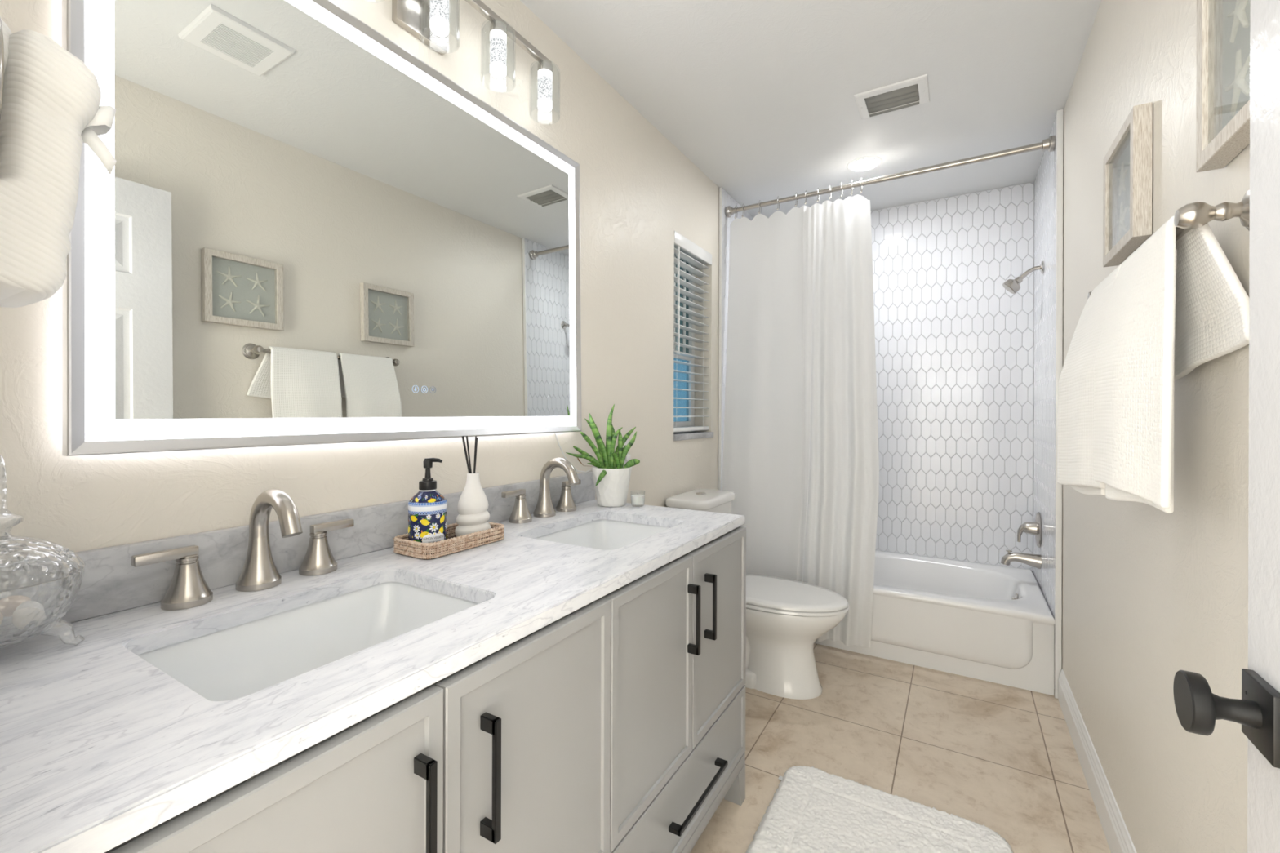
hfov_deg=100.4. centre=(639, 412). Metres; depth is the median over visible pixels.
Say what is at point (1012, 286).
shower
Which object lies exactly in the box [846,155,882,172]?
recessed light
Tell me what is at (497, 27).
socket
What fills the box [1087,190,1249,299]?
towel bar
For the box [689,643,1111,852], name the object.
floor
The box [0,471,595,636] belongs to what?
backsplash
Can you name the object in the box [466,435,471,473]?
reed
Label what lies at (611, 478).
potted snake plant
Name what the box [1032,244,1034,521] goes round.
wall
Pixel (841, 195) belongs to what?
curtain ring
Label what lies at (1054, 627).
trim
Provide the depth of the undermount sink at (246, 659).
0.92 m
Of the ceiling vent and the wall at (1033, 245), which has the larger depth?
the wall at (1033, 245)
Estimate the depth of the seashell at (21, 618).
0.68 m
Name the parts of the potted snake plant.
pot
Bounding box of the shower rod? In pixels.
[725,135,1055,217]
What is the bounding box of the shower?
[1002,260,1044,293]
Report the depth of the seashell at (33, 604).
0.70 m
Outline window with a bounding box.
[673,255,713,440]
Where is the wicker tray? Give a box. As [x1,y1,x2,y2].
[393,521,504,559]
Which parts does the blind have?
ladder cord, rail, ladder cord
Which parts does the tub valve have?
lever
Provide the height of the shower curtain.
2.235 m
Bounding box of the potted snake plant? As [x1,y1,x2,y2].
[565,404,639,506]
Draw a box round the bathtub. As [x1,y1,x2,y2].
[813,550,1054,695]
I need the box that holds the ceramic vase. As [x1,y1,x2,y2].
[454,472,490,536]
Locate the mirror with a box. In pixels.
[62,0,581,456]
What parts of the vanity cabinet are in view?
door, handle, handle, door, door, drawer, handle, handle, handle, rail, door, leg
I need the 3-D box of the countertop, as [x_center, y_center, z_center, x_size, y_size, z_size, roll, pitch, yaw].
[-0.321,0.329,1.144,0.586,0.026,1.539,0,0,31]
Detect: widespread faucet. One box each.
[131,488,353,610]
[501,457,581,523]
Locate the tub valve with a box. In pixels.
[1017,512,1041,547]
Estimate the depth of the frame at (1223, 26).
0.84 m
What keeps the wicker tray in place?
on the countertop
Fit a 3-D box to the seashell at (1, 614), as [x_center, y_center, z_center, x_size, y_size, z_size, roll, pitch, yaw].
[-0.808,0.259,0.659,0.029,0.028,0.027,0,0,31]
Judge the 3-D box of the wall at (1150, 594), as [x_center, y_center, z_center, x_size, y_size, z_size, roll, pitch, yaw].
[1.321,-0.036,1.345,0.150,2.440,3.815,0,0,31]
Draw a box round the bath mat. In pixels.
[745,765,1013,852]
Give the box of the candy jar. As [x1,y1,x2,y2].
[0,454,85,648]
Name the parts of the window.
pane, frame, sash, sill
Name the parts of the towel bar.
post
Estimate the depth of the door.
0.53 m
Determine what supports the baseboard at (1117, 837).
attached to the wall at (1150, 594)
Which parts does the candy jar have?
lid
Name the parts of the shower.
arm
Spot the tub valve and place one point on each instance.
(1034, 528)
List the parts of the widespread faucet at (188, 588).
lever, handle, spout, handle, lever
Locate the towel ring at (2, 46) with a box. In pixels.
[0,17,4,118]
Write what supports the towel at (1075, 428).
hanging from the towel bar
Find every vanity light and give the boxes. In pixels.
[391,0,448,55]
[465,0,555,119]
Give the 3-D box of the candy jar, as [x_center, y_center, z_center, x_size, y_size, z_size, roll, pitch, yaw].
[-0.824,0.184,0.683,0.158,0.262,0.155,0,0,31]
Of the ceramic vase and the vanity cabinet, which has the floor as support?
the vanity cabinet
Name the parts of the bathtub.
apron panel, overflow plate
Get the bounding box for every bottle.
[408,457,447,542]
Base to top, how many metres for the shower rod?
0.076 m
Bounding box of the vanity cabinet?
[104,526,746,852]
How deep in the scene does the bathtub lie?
2.46 m
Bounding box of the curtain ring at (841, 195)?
[840,182,842,197]
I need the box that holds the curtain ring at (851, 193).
[850,180,853,195]
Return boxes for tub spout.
[1000,550,1041,568]
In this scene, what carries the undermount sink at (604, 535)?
in the countertop
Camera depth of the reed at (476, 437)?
1.32 m
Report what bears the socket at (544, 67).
attached to the vanity light at (500, 29)
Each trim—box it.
[718,186,722,489]
[1053,626,1054,688]
[1054,109,1063,698]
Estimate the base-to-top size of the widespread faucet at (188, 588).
0.180 m
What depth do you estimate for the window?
2.88 m
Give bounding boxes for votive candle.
[630,492,644,505]
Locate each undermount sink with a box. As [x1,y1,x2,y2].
[137,582,479,701]
[533,519,669,550]
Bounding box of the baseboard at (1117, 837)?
[1057,668,1137,852]
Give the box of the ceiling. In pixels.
[520,0,1101,217]
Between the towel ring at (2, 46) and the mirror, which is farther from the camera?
the mirror
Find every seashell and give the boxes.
[0,595,31,617]
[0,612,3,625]
[12,607,46,630]
[15,600,44,612]
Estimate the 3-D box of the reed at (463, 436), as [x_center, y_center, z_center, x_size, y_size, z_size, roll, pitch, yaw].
[-0.420,0.159,1.319,0.037,0.203,0.004,0,0,-14]
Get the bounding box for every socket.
[489,19,506,38]
[537,60,552,75]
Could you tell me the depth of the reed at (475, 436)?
1.32 m
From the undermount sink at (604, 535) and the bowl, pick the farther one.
the undermount sink at (604, 535)
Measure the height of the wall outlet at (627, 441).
0.115 m
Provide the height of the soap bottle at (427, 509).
0.208 m
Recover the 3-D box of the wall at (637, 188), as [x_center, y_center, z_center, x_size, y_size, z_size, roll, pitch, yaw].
[-0.117,-0.041,2.205,0.150,2.440,3.815,0,0,31]
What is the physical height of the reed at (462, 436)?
0.202 m
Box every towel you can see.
[0,19,116,307]
[1057,262,1123,495]
[1093,215,1248,513]
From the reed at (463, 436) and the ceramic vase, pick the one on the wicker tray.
the ceramic vase
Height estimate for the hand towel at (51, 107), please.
0.236 m
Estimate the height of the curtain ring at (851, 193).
0.080 m
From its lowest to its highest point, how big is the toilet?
0.802 m
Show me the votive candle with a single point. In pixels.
(637, 500)
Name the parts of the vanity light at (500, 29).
bubble rod, lamp shade, bubble rod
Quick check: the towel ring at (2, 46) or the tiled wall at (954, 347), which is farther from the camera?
the tiled wall at (954, 347)
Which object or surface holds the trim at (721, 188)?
attached to the wall at (637, 188)
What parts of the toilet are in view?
tank, tank lid, lid, seat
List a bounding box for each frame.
[1102,102,1152,266]
[1195,0,1250,172]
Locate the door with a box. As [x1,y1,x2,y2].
[1173,0,1279,852]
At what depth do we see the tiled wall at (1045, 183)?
2.49 m
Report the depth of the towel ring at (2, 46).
0.42 m
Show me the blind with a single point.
(685, 249)
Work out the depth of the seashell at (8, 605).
0.71 m
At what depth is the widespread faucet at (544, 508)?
1.61 m
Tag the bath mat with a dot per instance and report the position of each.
(811, 810)
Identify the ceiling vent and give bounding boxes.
[853,74,929,119]
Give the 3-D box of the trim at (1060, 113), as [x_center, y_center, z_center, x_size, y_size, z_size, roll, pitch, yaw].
[1.736,-0.034,2.211,0.022,2.438,0.010,0,0,31]
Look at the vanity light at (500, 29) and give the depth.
1.45 m
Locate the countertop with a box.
[0,499,744,852]
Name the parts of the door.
knob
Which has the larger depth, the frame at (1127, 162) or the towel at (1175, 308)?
the frame at (1127, 162)
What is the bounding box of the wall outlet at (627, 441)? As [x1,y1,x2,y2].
[622,438,628,465]
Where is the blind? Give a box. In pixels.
[673,231,711,431]
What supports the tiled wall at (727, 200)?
attached to the wall at (637, 188)
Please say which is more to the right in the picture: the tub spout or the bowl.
the tub spout
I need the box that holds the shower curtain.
[721,195,879,647]
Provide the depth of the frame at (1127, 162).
1.28 m
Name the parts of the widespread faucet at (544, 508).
lever, handle, spout, handle, lever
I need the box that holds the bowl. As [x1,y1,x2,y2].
[0,563,84,648]
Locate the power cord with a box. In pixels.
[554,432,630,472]
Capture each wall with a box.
[0,0,719,564]
[721,188,753,476]
[871,182,1034,571]
[1032,115,1056,618]
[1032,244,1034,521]
[1061,0,1249,852]
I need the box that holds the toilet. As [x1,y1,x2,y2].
[665,488,848,699]
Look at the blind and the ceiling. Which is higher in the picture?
the ceiling
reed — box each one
[462,435,468,471]
[462,435,470,473]
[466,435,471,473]
[473,435,476,471]
[473,437,477,473]

